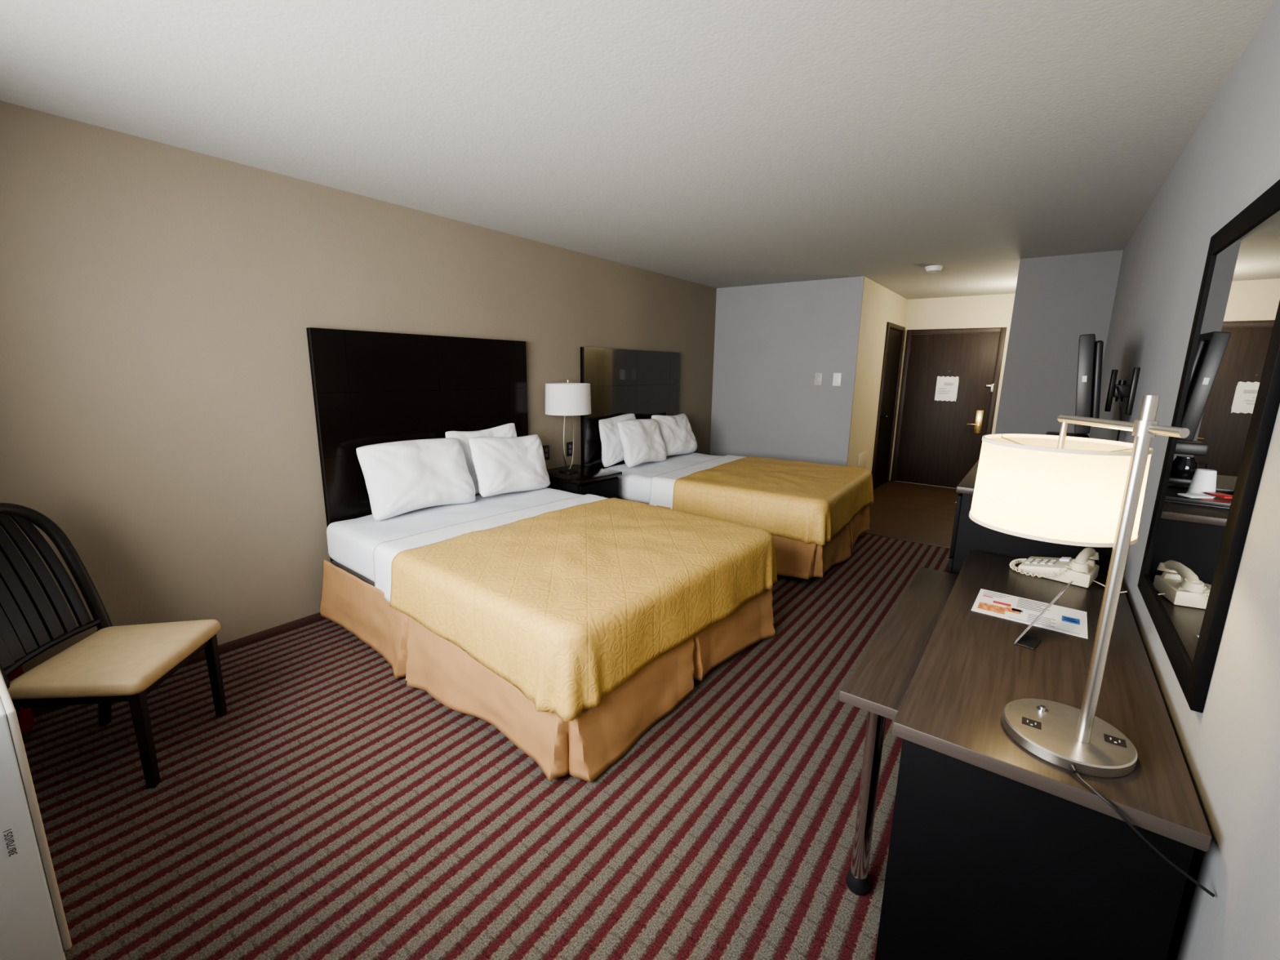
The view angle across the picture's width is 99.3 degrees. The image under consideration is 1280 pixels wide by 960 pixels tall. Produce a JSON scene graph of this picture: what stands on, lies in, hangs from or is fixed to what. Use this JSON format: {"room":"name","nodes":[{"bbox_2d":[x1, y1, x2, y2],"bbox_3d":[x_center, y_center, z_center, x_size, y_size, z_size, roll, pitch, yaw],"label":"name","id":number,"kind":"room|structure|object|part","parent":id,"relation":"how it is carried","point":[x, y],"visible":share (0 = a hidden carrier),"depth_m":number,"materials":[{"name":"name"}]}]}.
{"room":"hotel room","nodes":[
{"label":"hotel room","id":0,"kind":"room"},
{"bbox_2d":[0,100,716,673],"bbox_3d":[-0.407,-0.764,5.056,0.100,2.440,8.550,9,14,35],"label":"wall","id":1,"kind":"structure","parent":0,"point":[158,301],"depth_m":2.68,"materials":[{"name":"beige paint"}]},
{"bbox_2d":[31,612,324,716],"bbox_3d":[-1.209,0.630,4.156,0.012,0.045,5.550,9,14,35],"label":"baseboard","id":2,"kind":"structure","parent":1,"relation":"attached to","point":[256,637],"depth_m":2.95,"materials":[{"name":"brown wood"}]},
{"bbox_2d":[306,327,528,561],"bbox_3d":[-1.363,-0.123,3.740,0.046,1.683,1.544,9,14,35],"label":"headboard","id":3,"kind":"object","parent":1,"relation":"attached to","point":[370,388],"visible":0.49,"depth_m":3.38,"materials":[{"name":"black laminate"}]},
{"bbox_3d":[-1.746,-0.669,3.059,0.018,0.352,0.179,9,14,35],"label":"panel","id":4,"kind":"part","parent":3,"relation":"part of","materials":[{"name":"black wood"}]},
{"bbox_3d":[-1.751,-0.317,3.131,0.018,0.364,0.179,9,14,35],"label":"panel","id":5,"kind":"part","parent":3,"relation":"part of","materials":[{"name":"black wood"}]},
{"bbox_3d":[-1.756,0.040,3.204,0.018,0.364,0.179,9,14,35],"label":"panel","id":6,"kind":"part","parent":3,"relation":"part of","materials":[{"name":"black wood"}]},
{"bbox_3d":[-1.762,0.386,3.275,0.018,0.339,0.179,9,14,35],"label":"panel","id":7,"kind":"part","parent":3,"relation":"part of","materials":[{"name":"white fabric"}]},
{"bbox_3d":[-1.528,-0.019,3.510,0.018,0.364,0.590,9,14,35],"label":"panel","id":8,"kind":"part","parent":3,"relation":"part of","materials":[{"name":"black wood"}]},
{"bbox_3d":[-1.533,0.327,3.580,0.018,0.339,0.590,9,14,35],"label":"panel","id":9,"kind":"part","parent":3,"relation":"part of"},
{"bbox_3d":[-1.517,-0.728,3.365,0.018,0.352,0.590,9,14,35],"label":"panel","id":10,"kind":"part","parent":3,"relation":"part of","materials":[{"name":"black wood"}]},
{"bbox_3d":[-1.522,-0.376,3.437,0.018,0.364,0.590,9,14,35],"label":"panel","id":11,"kind":"part","parent":3,"relation":"part of","materials":[{"name":"black wood"}]},
{"bbox_3d":[-1.166,-0.818,3.833,0.018,0.352,0.590,9,14,35],"label":"panel","id":12,"kind":"part","parent":3,"relation":"part of","materials":[{"name":"black wood"}]},
{"bbox_3d":[-1.172,-0.467,3.905,0.018,0.364,0.590,9,14,35],"label":"panel","id":13,"kind":"part","parent":3,"relation":"part of","materials":[{"name":"black wood"}]},
{"bbox_3d":[-0.938,-0.877,4.138,0.018,0.352,0.179,9,14,35],"label":"panel","id":14,"kind":"part","parent":3,"relation":"part of","materials":[{"name":"black wood"}]},
{"bbox_3d":[-0.943,-0.526,4.210,0.018,0.364,0.179,9,14,35],"label":"panel","id":15,"kind":"part","parent":3,"relation":"part of","materials":[{"name":"black wood"}]},
{"bbox_2d":[542,444,549,460],"bbox_3d":[-0.786,-0.228,4.552,0.010,0.124,0.080,9,14,35],"label":"outlet","id":16,"kind":"object","parent":1,"relation":"attached to","point":[545,448],"visible":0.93,"depth_m":4.55,"materials":[{"name":"black plastic"}]},
{"bbox_2d":[566,441,573,456],"bbox_3d":[-0.615,-0.273,4.782,0.010,0.124,0.080,9,14,35],"label":"outlet","id":17,"kind":"object","parent":1,"relation":"attached to","point":[569,445],"visible":0.91,"depth_m":4.77,"materials":[{"name":"black plastic"}]},
{"bbox_2d":[580,346,679,468],"bbox_3d":[-0.057,-0.453,5.486,0.046,1.668,1.544,9,14,35],"label":"headboard","id":18,"kind":"object","parent":1,"relation":"attached to","point":[643,384],"visible":0.43,"depth_m":5.19,"materials":[{"name":"black laminate"}]},
{"bbox_3d":[-0.440,-0.998,4.805,0.018,0.337,0.179,9,14,35],"label":"panel","id":19,"kind":"part","parent":18,"relation":"part of","materials":[{"name":"black wood"}]},
{"bbox_3d":[-0.445,-0.654,4.875,0.018,0.364,0.179,9,14,35],"label":"panel","id":20,"kind":"part","parent":18,"relation":"part of","materials":[{"name":"black wood"}]},
{"bbox_3d":[-0.450,-0.296,4.949,0.018,0.364,0.179,9,14,35],"label":"panel","id":21,"kind":"part","parent":18,"relation":"part of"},
{"bbox_3d":[-0.222,-0.355,5.254,0.018,0.364,0.590,9,14,35],"label":"panel","id":22,"kind":"part","parent":18,"relation":"part of","materials":[{"name":"black wood"}]},
{"bbox_3d":[-0.227,-0.010,5.324,0.018,0.339,0.590,9,14,35],"label":"panel","id":23,"kind":"part","parent":18,"relation":"part of","materials":[{"name":"black wood"}]},
{"bbox_3d":[-0.216,-0.713,5.181,0.018,0.364,0.590,9,14,35],"label":"panel","id":24,"kind":"part","parent":18,"relation":"part of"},
{"bbox_3d":[-0.211,-1.057,5.110,0.018,0.337,0.590,9,14,35],"label":"panel","id":25,"kind":"part","parent":18,"relation":"part of","materials":[{"name":"black wood"}]},
{"bbox_3d":[0.135,-0.803,5.649,0.018,0.364,0.590,9,14,35],"label":"panel","id":26,"kind":"part","parent":18,"relation":"part of","materials":[{"name":"black wood"}]},
{"bbox_3d":[0.140,-1.148,5.579,0.018,0.337,0.590,9,14,35],"label":"panel","id":27,"kind":"part","parent":18,"relation":"part of","materials":[{"name":"black wood"}]},
{"bbox_3d":[0.363,-0.862,5.954,0.018,0.364,0.179,9,14,35],"label":"panel","id":28,"kind":"part","parent":18,"relation":"part of","materials":[{"name":"black wood"}]},
{"bbox_3d":[0.368,-1.207,5.884,0.018,0.337,0.179,9,14,35],"label":"panel","id":29,"kind":"part","parent":18,"relation":"part of","materials":[{"name":"black wood"}]},
{"bbox_2d":[22,480,959,959],"bbox_3d":[1.112,0.697,4.263,3.845,0.060,8.650,9,14,35],"label":"floor","id":30,"kind":"structure","parent":0,"point":[335,808],"depth_m":1.85,"materials":[{"name":"carpet"}]},
{"bbox_2d":[7,666,33,738],"bbox_3d":[-2.593,0.828,2.049,0.233,0.460,0.368,9,14,35],"label":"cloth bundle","id":31,"kind":"object","parent":30,"relation":"on","point":[26,718],"visible":0.29,"depth_m":2.14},
{"bbox_2d":[0,670,71,959],"bbox_3d":[-1.778,0.857,1.347,0.601,0.708,0.356,9,14,35],"label":"air conditioner","id":32,"kind":"object","parent":30,"relation":"on","point":[33,926],"visible":1,"depth_m":1.29,"materials":[{"name":"white plastic"}]},
{"bbox_2d":[0,502,226,788],"bbox_3d":[-2.038,0.574,2.009,0.622,0.990,0.490,-1,12,-9],"label":"chair","id":33,"kind":"object","parent":30,"relation":"on","point":[122,663],"visible":0.98,"depth_m":1.98,"materials":[{"name":"beige plastic"}]},
{"bbox_3d":[-2.142,0.890,1.851,0.099,0.430,0.036,-1,12,-9],"label":"leg","id":34,"kind":"part","parent":33,"relation":"part of","materials":[{"name":"black paint"}]},
{"bbox_3d":[-2.167,0.610,1.996,0.058,0.028,0.426,-1,12,-9],"label":"rail","id":35,"kind":"part","parent":33,"relation":"part of","materials":[{"name":"black paint"}]},
{"bbox_3d":[-2.229,0.383,1.940,0.230,0.594,0.474,-1,12,-9],"label":"frame","id":36,"kind":"part","parent":33,"relation":"part of","materials":[{"name":"black paint"}]},
{"bbox_3d":[-2.202,0.810,2.239,0.099,0.430,0.036,-1,12,-9],"label":"leg","id":37,"kind":"part","parent":33,"relation":"part of","materials":[{"name":"black paint"}]},
{"bbox_3d":[-1.945,0.707,2.051,0.374,0.038,0.414,-1,12,-9],"label":"seat frame","id":38,"kind":"part","parent":33,"relation":"part of","materials":[{"name":"black paint"}]},
{"bbox_3d":[-1.942,0.655,2.040,0.425,0.066,0.490,-1,12,-9],"label":"seat","id":39,"kind":"part","parent":33,"relation":"part of","materials":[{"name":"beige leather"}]},
{"bbox_3d":[-1.741,0.911,1.913,0.036,0.377,0.036,-1,12,-9],"label":"leg","id":40,"kind":"part","parent":33,"relation":"part of","materials":[{"name":"black paint"}]},
{"bbox_3d":[-1.803,0.829,2.310,0.036,0.377,0.036,-1,12,-9],"label":"leg","id":41,"kind":"part","parent":33,"relation":"part of","materials":[{"name":"black paint"}]},
{"bbox_2d":[320,487,775,782],"bbox_3d":[-0.517,0.562,3.118,2.128,0.615,1.716,10,15,38],"label":"bed","id":42,"kind":"object","parent":30,"relation":"on","point":[356,591],"visible":0.48,"depth_m":2.55,"materials":[{"name":"white fabric"}]},
{"bbox_2d":[356,437,475,520],"bbox_3d":[-1.358,-0.026,3.369,0.280,0.433,0.676,10,15,39],"label":"pillow","id":43,"kind":"object","parent":42,"relation":"on","point":[401,477],"visible":1,"depth_m":3.25,"materials":[{"name":"white fabric"}]},
{"bbox_3d":[-0.554,0.381,3.110,2.030,0.242,1.554,10,15,38],"label":"mattress","id":44,"kind":"part","parent":42,"relation":"part of","materials":[{"name":"white fabric"}]},
{"bbox_2d":[445,422,516,494],"bbox_3d":[-1.094,-0.150,3.901,0.145,0.471,0.610,9,14,33],"label":"pillow","id":45,"kind":"object","parent":42,"relation":"on","point":[508,430],"visible":0.3,"depth_m":3.78,"materials":[{"name":"white fabric"}]},
{"bbox_2d":[468,434,550,497],"bbox_3d":[-0.899,-0.111,3.849,0.231,0.420,0.636,10,15,38],"label":"pillow","id":46,"kind":"object","parent":42,"relation":"on","point":[502,465],"visible":1,"depth_m":3.75,"materials":[{"name":"white fabric"}]},
{"bbox_2d":[390,497,777,721],"bbox_3d":[-0.185,0.460,2.808,1.238,0.328,1.705,10,15,38],"label":"bedspread","id":47,"kind":"object","parent":42,"relation":"on","point":[566,606],"visible":1,"depth_m":2.34,"materials":[{"name":"yellow fabric"}]},
{"bbox_2d":[546,464,622,498],"bbox_3d":[-0.520,0.253,4.540,0.550,0.650,0.524,9,14,35],"label":"nightstand","id":48,"kind":"object","parent":30,"relation":"on","point":[602,482],"visible":0.37,"depth_m":4.34,"materials":[{"name":"black laminate"}]},
{"bbox_2d":[545,379,591,473],"bbox_3d":[-0.582,-0.440,4.428,0.350,0.750,0.391,9,14,35],"label":"table lamp","id":49,"kind":"object","parent":48,"relation":"on","point":[567,398],"visible":1,"depth_m":4.24,"materials":[{"name":"white fabric"}]},
{"bbox_3d":[-0.594,-0.315,4.371,0.011,0.507,0.152,2,12,7],"label":"stem","id":50,"kind":"part","parent":49,"relation":"part of","materials":[{"name":"silver metal"}]},
{"bbox_3d":[-0.578,-0.655,4.383,0.350,0.240,0.391,9,14,35],"label":"lamp shade","id":51,"kind":"part","parent":49,"relation":"part of","materials":[{"name":"white fabric"}]},
{"bbox_3d":[-0.573,-0.347,4.529,0.011,0.507,0.152,2,12,7],"label":"stem","id":52,"kind":"part","parent":49,"relation":"part of","materials":[{"name":"silver metal"}]},
{"bbox_3d":[-0.324,0.137,4.371,0.019,0.250,0.470,9,14,35],"label":"drawer","id":53,"kind":"part","parent":48,"relation":"part of","materials":[{"name":"black laminate"}]},
{"bbox_2d":[604,452,870,579],"bbox_3d":[0.866,0.202,4.978,2.128,0.615,1.688,8,14,33],"label":"bed","id":54,"kind":"object","parent":30,"relation":"on","point":[652,482],"visible":0.3,"depth_m":4.50,"materials":[{"name":"white fabric"}]},
{"bbox_2d":[598,413,635,466],"bbox_3d":[-0.186,-0.383,5.122,0.140,0.460,0.552,9,14,34],"label":"pillow","id":55,"kind":"object","parent":54,"relation":"on","point":[612,451],"visible":0.64,"depth_m":4.97,"materials":[{"name":"white fabric"}]},
{"bbox_2d":[617,418,666,467],"bbox_3d":[0.029,-0.358,5.092,0.228,0.422,0.626,9,14,33],"label":"pillow","id":56,"kind":"object","parent":54,"relation":"on","point":[642,440],"visible":1,"depth_m":4.96,"materials":[{"name":"white fabric"}]},
{"bbox_3d":[0.830,0.022,4.965,2.030,0.242,1.555,8,14,33],"label":"mattress","id":57,"kind":"part","parent":54,"relation":"part of","materials":[{"name":"white fabric"}]},
{"bbox_2d":[651,413,697,456],"bbox_3d":[0.369,-0.472,5.675,0.270,0.431,0.626,9,14,35],"label":"pillow","id":58,"kind":"object","parent":54,"relation":"on","point":[678,437],"visible":0.86,"depth_m":5.56,"materials":[{"name":"white fabric"}]},
{"bbox_2d":[672,456,873,545],"bbox_3d":[1.236,0.094,4.707,1.243,0.326,1.699,8,14,33],"label":"bedspread","id":59,"kind":"object","parent":54,"relation":"on","point":[806,502],"visible":0.98,"depth_m":4.18,"materials":[{"name":"yellow fabric"}]},
{"bbox_2d":[839,567,958,896],"bbox_3d":[1.118,0.830,1.870,0.545,0.638,1.210,9,14,35],"label":"table","id":60,"kind":"object","parent":30,"relation":"on","point":[878,684],"visible":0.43,"depth_m":1.58,"materials":[{"name":"brown wood"}]},
{"bbox_3d":[0.648,0.881,1.543,0.046,0.555,0.046,9,14,35],"label":"leg","id":61,"kind":"part","parent":60,"relation":"part of","materials":[{"name":"silver metal"}]},
{"bbox_2d":[863,532,950,548],"bbox_3d":[1.898,0.462,5.305,3.645,0.006,0.030,9,14,35],"label":"trim","id":62,"kind":"structure","parent":30,"relation":"on","point":[864,532],"depth_m":4.92,"materials":[{"name":"brown wood"}]},
{"bbox_2d":[946,458,1112,574],"bbox_3d":[1.994,0.460,2.843,0.612,1.000,1.240,9,14,35],"label":"dresser","id":63,"kind":"object","parent":30,"relation":"on","point":[967,535],"visible":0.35,"depth_m":2.39,"materials":[{"name":"black laminate"}]},
{"bbox_3d":[1.599,0.454,2.755,0.018,0.285,0.595,9,14,35],"label":"drawer","id":64,"kind":"part","parent":63,"relation":"part of","materials":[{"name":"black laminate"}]},
{"bbox_3d":[1.604,0.165,2.696,0.018,0.285,0.595,9,14,35],"label":"drawer","id":65,"kind":"part","parent":63,"relation":"part of","materials":[{"name":"black laminate"}]},
{"bbox_2d":[1045,431,1089,438],"bbox_3d":[2.184,-0.144,2.824,0.203,0.195,0.160,9,14,35],"label":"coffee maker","id":66,"kind":"object","parent":63,"relation":"on","point":[1069,434],"visible":0.06,"depth_m":2.76,"materials":[{"name":"black plastic"}]},
{"bbox_2d":[875,550,1212,959],"bbox_3d":[1.196,0.812,1.720,0.500,0.735,1.490,9,14,35],"label":"desk","id":67,"kind":"object","parent":30,"relation":"on","point":[998,850],"visible":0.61,"depth_m":1.17,"materials":[{"name":"brown wood"}]},
{"bbox_2d":[971,588,1088,638],"bbox_3d":[1.266,0.427,1.770,0.296,0.002,0.230,10,15,37],"label":"leaflet","id":68,"kind":"object","parent":67,"relation":"on","point":[1056,618],"visible":0.97,"depth_m":1.76,"materials":[{"name":"white paper"}]},
{"bbox_3d":[0.782,0.938,1.163,0.470,0.700,0.030,9,14,35],"label":"panel","id":69,"kind":"part","parent":67,"relation":"part of","materials":[{"name":"black laminate"}]},
{"bbox_2d":[1014,581,1073,649],"bbox_3d":[1.145,0.376,1.543,0.120,0.187,0.089,-10,15,-41],"label":"sign holder","id":70,"kind":"object","parent":67,"relation":"on","point":[1028,642],"visible":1,"depth_m":1.54,"materials":[{"name":"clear plastic"}]},
{"bbox_2d":[1009,546,1127,592],"bbox_3d":[1.620,0.312,2.064,0.352,0.120,0.235,10,15,37],"label":"telephone","id":71,"kind":"object","parent":67,"relation":"on","point":[1082,571],"visible":0.96,"depth_m":2.04,"materials":[{"name":"beige plastic"}]},
{"bbox_3d":[1.516,0.320,2.097,0.114,0.082,0.243,1,12,0],"label":"coiled cord","id":72,"kind":"part","parent":71,"relation":"part of","materials":[{"name":"beige plastic"}]},
{"bbox_3d":[1.688,0.386,1.958,0.012,0.016,0.104,-5,13,-25],"label":"line cord","id":73,"kind":"part","parent":71,"relation":"part of","materials":[{"name":"beige plastic"}]},
{"bbox_2d":[968,395,1214,897],"bbox_3d":[0.887,0.237,1.127,0.303,0.824,0.552,3,12,12],"label":"desk lamp","id":74,"kind":"object","parent":67,"relation":"on","point":[1063,489],"visible":1,"depth_m":1.09,"materials":[{"name":"silver metal"}]},
{"bbox_2d":[1022,716,1041,729],"bbox_3d":[0.837,0.519,1.163,0.034,0.002,0.028,9,14,35],"label":"socket","id":75,"kind":"object","parent":74,"relation":"attached to","point":[1028,722],"depth_m":1.16,"materials":[{"name":"black plastic"}]},
{"bbox_2d":[1035,704,1048,713],"bbox_3d":[0.894,0.507,1.208,0.022,0.009,0.022,9,14,35],"label":"switch","id":76,"kind":"object","parent":74,"relation":"attached to","point":[1040,708],"depth_m":1.21,"materials":[{"name":"silver metal"}]},
{"bbox_3d":[0.916,0.099,1.223,0.303,0.008,0.303,9,14,35],"label":"shade trim","id":77,"kind":"part","parent":74,"relation":"part of","materials":[{"name":"white fabric"}]},
{"bbox_3d":[0.917,0.010,1.205,0.300,0.186,0.300,9,14,35],"label":"lamp shade","id":78,"kind":"part","parent":74,"relation":"part of","materials":[{"name":"beige fabric"}]},
{"bbox_3d":[0.919,-0.067,1.189,0.028,0.126,0.028,9,14,35],"label":"drop rod","id":79,"kind":"part","parent":74,"relation":"part of","materials":[{"name":"silver metal"}]},
{"bbox_3d":[0.919,-0.080,1.186,0.294,0.008,0.294,9,14,35],"label":"shade trim","id":80,"kind":"part","parent":74,"relation":"part of","materials":[{"name":"white fabric"}]},
{"bbox_2d":[1103,733,1126,747],"bbox_3d":[0.970,0.532,1.111,0.034,0.002,0.028,9,14,35],"label":"socket","id":81,"kind":"object","parent":74,"relation":"attached to","point":[1113,740],"depth_m":1.11,"materials":[{"name":"black plastic"}]},
{"bbox_3d":[0.914,-0.107,1.049,0.033,0.028,0.282,1,12,-1],"label":"arm","id":82,"kind":"part","parent":74,"relation":"part of","materials":[{"name":"silver metal"}]},
{"bbox_3d":[0.886,0.628,0.976,0.044,0.120,0.217,-8,15,-37],"label":"power cord","id":83,"kind":"part","parent":74,"relation":"part of","materials":[{"name":"black plastic"}]},
{"bbox_2d":[0,0,1275,299],"bbox_3d":[1.150,-1.752,3.763,3.845,0.060,8.650,9,14,35],"label":"ceiling","id":84,"kind":"structure","parent":0,"point":[716,144],"depth_m":2.02,"materials":[{"name":"white paint"}]},
{"bbox_2d":[924,265,942,272],"bbox_3d":[2.676,-1.919,4.957,0.144,0.046,0.144,9,14,35],"label":"smoke detector","id":85,"kind":"object","parent":84,"relation":"attached to","point":[932,268],"visible":1,"depth_m":4.91,"materials":[{"name":"white plastic"}]},
{"bbox_2d":[709,275,864,466],"bbox_3d":[1.575,-0.974,6.230,1.680,2.440,0.020,9,14,35],"label":"wall","id":86,"kind":"structure","parent":0,"point":[771,340],"depth_m":6.12,"materials":[{"name":"grey paint"}]},
{"bbox_2d":[813,372,822,385],"bbox_3d":[1.938,-1.098,5.913,0.084,0.136,0.013,9,14,35],"label":"light switch","id":87,"kind":"object","parent":86,"relation":"attached to","point":[818,375],"visible":1,"depth_m":5.91,"materials":[{"name":"grey plastic"}]},
{"bbox_2d":[832,373,841,386],"bbox_3d":[2.099,-1.072,5.797,0.084,0.136,0.013,9,14,35],"label":"light switch","id":88,"kind":"object","parent":86,"relation":"attached to","point":[837,376],"visible":1,"depth_m":5.79,"materials":[{"name":"white plastic"}]},
{"bbox_2d":[847,276,907,473],"bbox_3d":[2.848,-1.036,6.624,0.100,2.440,2.130,9,14,35],"label":"wall","id":89,"kind":"structure","parent":0,"point":[881,305],"depth_m":6.16,"materials":[{"name":"beige paint"}]},
{"bbox_2d":[857,451,866,468],"bbox_3d":[2.607,-0.212,6.375,0.013,0.220,0.340,9,14,35],"label":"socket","id":90,"kind":"object","parent":89,"relation":"in","point":[862,459],"visible":0.84,"depth_m":6.36,"materials":[{"name":"beige paint"}]},
{"bbox_2d":[871,321,905,489],"bbox_3d":[3.237,-0.927,7.024,0.091,2.080,0.930,9,14,35],"label":"door","id":91,"kind":"structure","parent":89,"relation":"in","point":[894,341],"depth_m":7.02,"materials":[{"name":"black paint"}]},
{"bbox_2d":[888,293,1015,488],"bbox_3d":[3.704,-1.174,7.366,3.745,2.440,0.100,9,14,35],"label":"wall","id":92,"kind":"structure","parent":0,"point":[988,310],"depth_m":6.86,"materials":[{"name":"beige paint"}]},
{"bbox_2d":[890,327,1006,488],"bbox_3d":[3.971,-0.917,7.100,1.110,2.050,0.081,9,14,35],"label":"door","id":93,"kind":"structure","parent":92,"relation":"in","point":[940,442],"depth_m":7.12,"materials":[{"name":"brown wood"}]},
{"bbox_2d":[934,376,959,401],"bbox_3d":[3.982,-1.185,7.064,0.250,0.321,0.010,9,14,35],"label":"notice","id":94,"kind":"object","parent":93,"relation":"attached to","point":[946,389],"visible":1,"depth_m":7.07,"materials":[{"name":"white paper"}]},
{"bbox_3d":[4.242,-0.708,6.924,0.137,0.032,0.060,9,14,35],"label":"lever","id":95,"kind":"part","parent":93,"relation":"part of","materials":[{"name":"gold metal"}]},
{"bbox_3d":[4.306,-0.738,6.915,0.080,0.295,0.010,9,14,35],"label":"lock plate","id":96,"kind":"part","parent":93,"relation":"part of","materials":[{"name":"gold metal"}]},
{"bbox_2d":[994,249,1123,436],"bbox_3d":[3.464,-0.624,4.656,0.655,2.440,0.100,9,14,35],"label":"wall","id":97,"kind":"structure","parent":0,"point":[1059,300],"depth_m":4.52,"materials":[{"name":"grey paint"}]},
{"bbox_2d":[1088,0,1279,959],"bbox_3d":[1.937,-0.102,1.993,0.100,2.440,6.280,9,14,35],"label":"wall","id":98,"kind":"structure","parent":0,"point":[1230,749],"depth_m":1.24,"materials":[{"name":"paint"}]},
{"bbox_2d":[1104,367,1140,440],"bbox_3d":[2.294,-0.281,2.621,0.095,0.511,0.139,9,14,35],"label":"mount","id":99,"kind":"object","parent":98,"relation":"attached to","point":[1122,390],"visible":0.8,"depth_m":2.59,"materials":[{"name":"black paint"}]},
{"bbox_2d":[1074,333,1103,434],"bbox_3d":[2.255,-0.482,2.729,0.123,0.447,0.741,10,15,39],"label":"television","id":100,"kind":"object","parent":99,"relation":"attached to","point":[1090,360],"visible":0.81,"depth_m":2.45,"materials":[{"name":"black plastic"}]},
{"bbox_3d":[2.304,-0.428,2.616,0.077,0.200,0.060,9,14,35],"label":"arm","id":101,"kind":"part","parent":99,"relation":"part of","materials":[{"name":"black paint"}]},
{"bbox_3d":[2.342,-0.422,2.589,0.018,0.220,0.090,9,14,35],"label":"wall plate","id":102,"kind":"part","parent":99,"relation":"part of","materials":[{"name":"black paint"}]},
{"bbox_2d":[1137,179,1279,712],"bbox_3d":[1.390,-0.111,1.333,0.018,1.065,0.830,9,14,35],"label":"wall mirror","id":103,"kind":"object","parent":98,"relation":"attached to","point":[1228,400],"visible":1,"depth_m":1.23,"materials":[{"name":"black mirror"}]}
]}

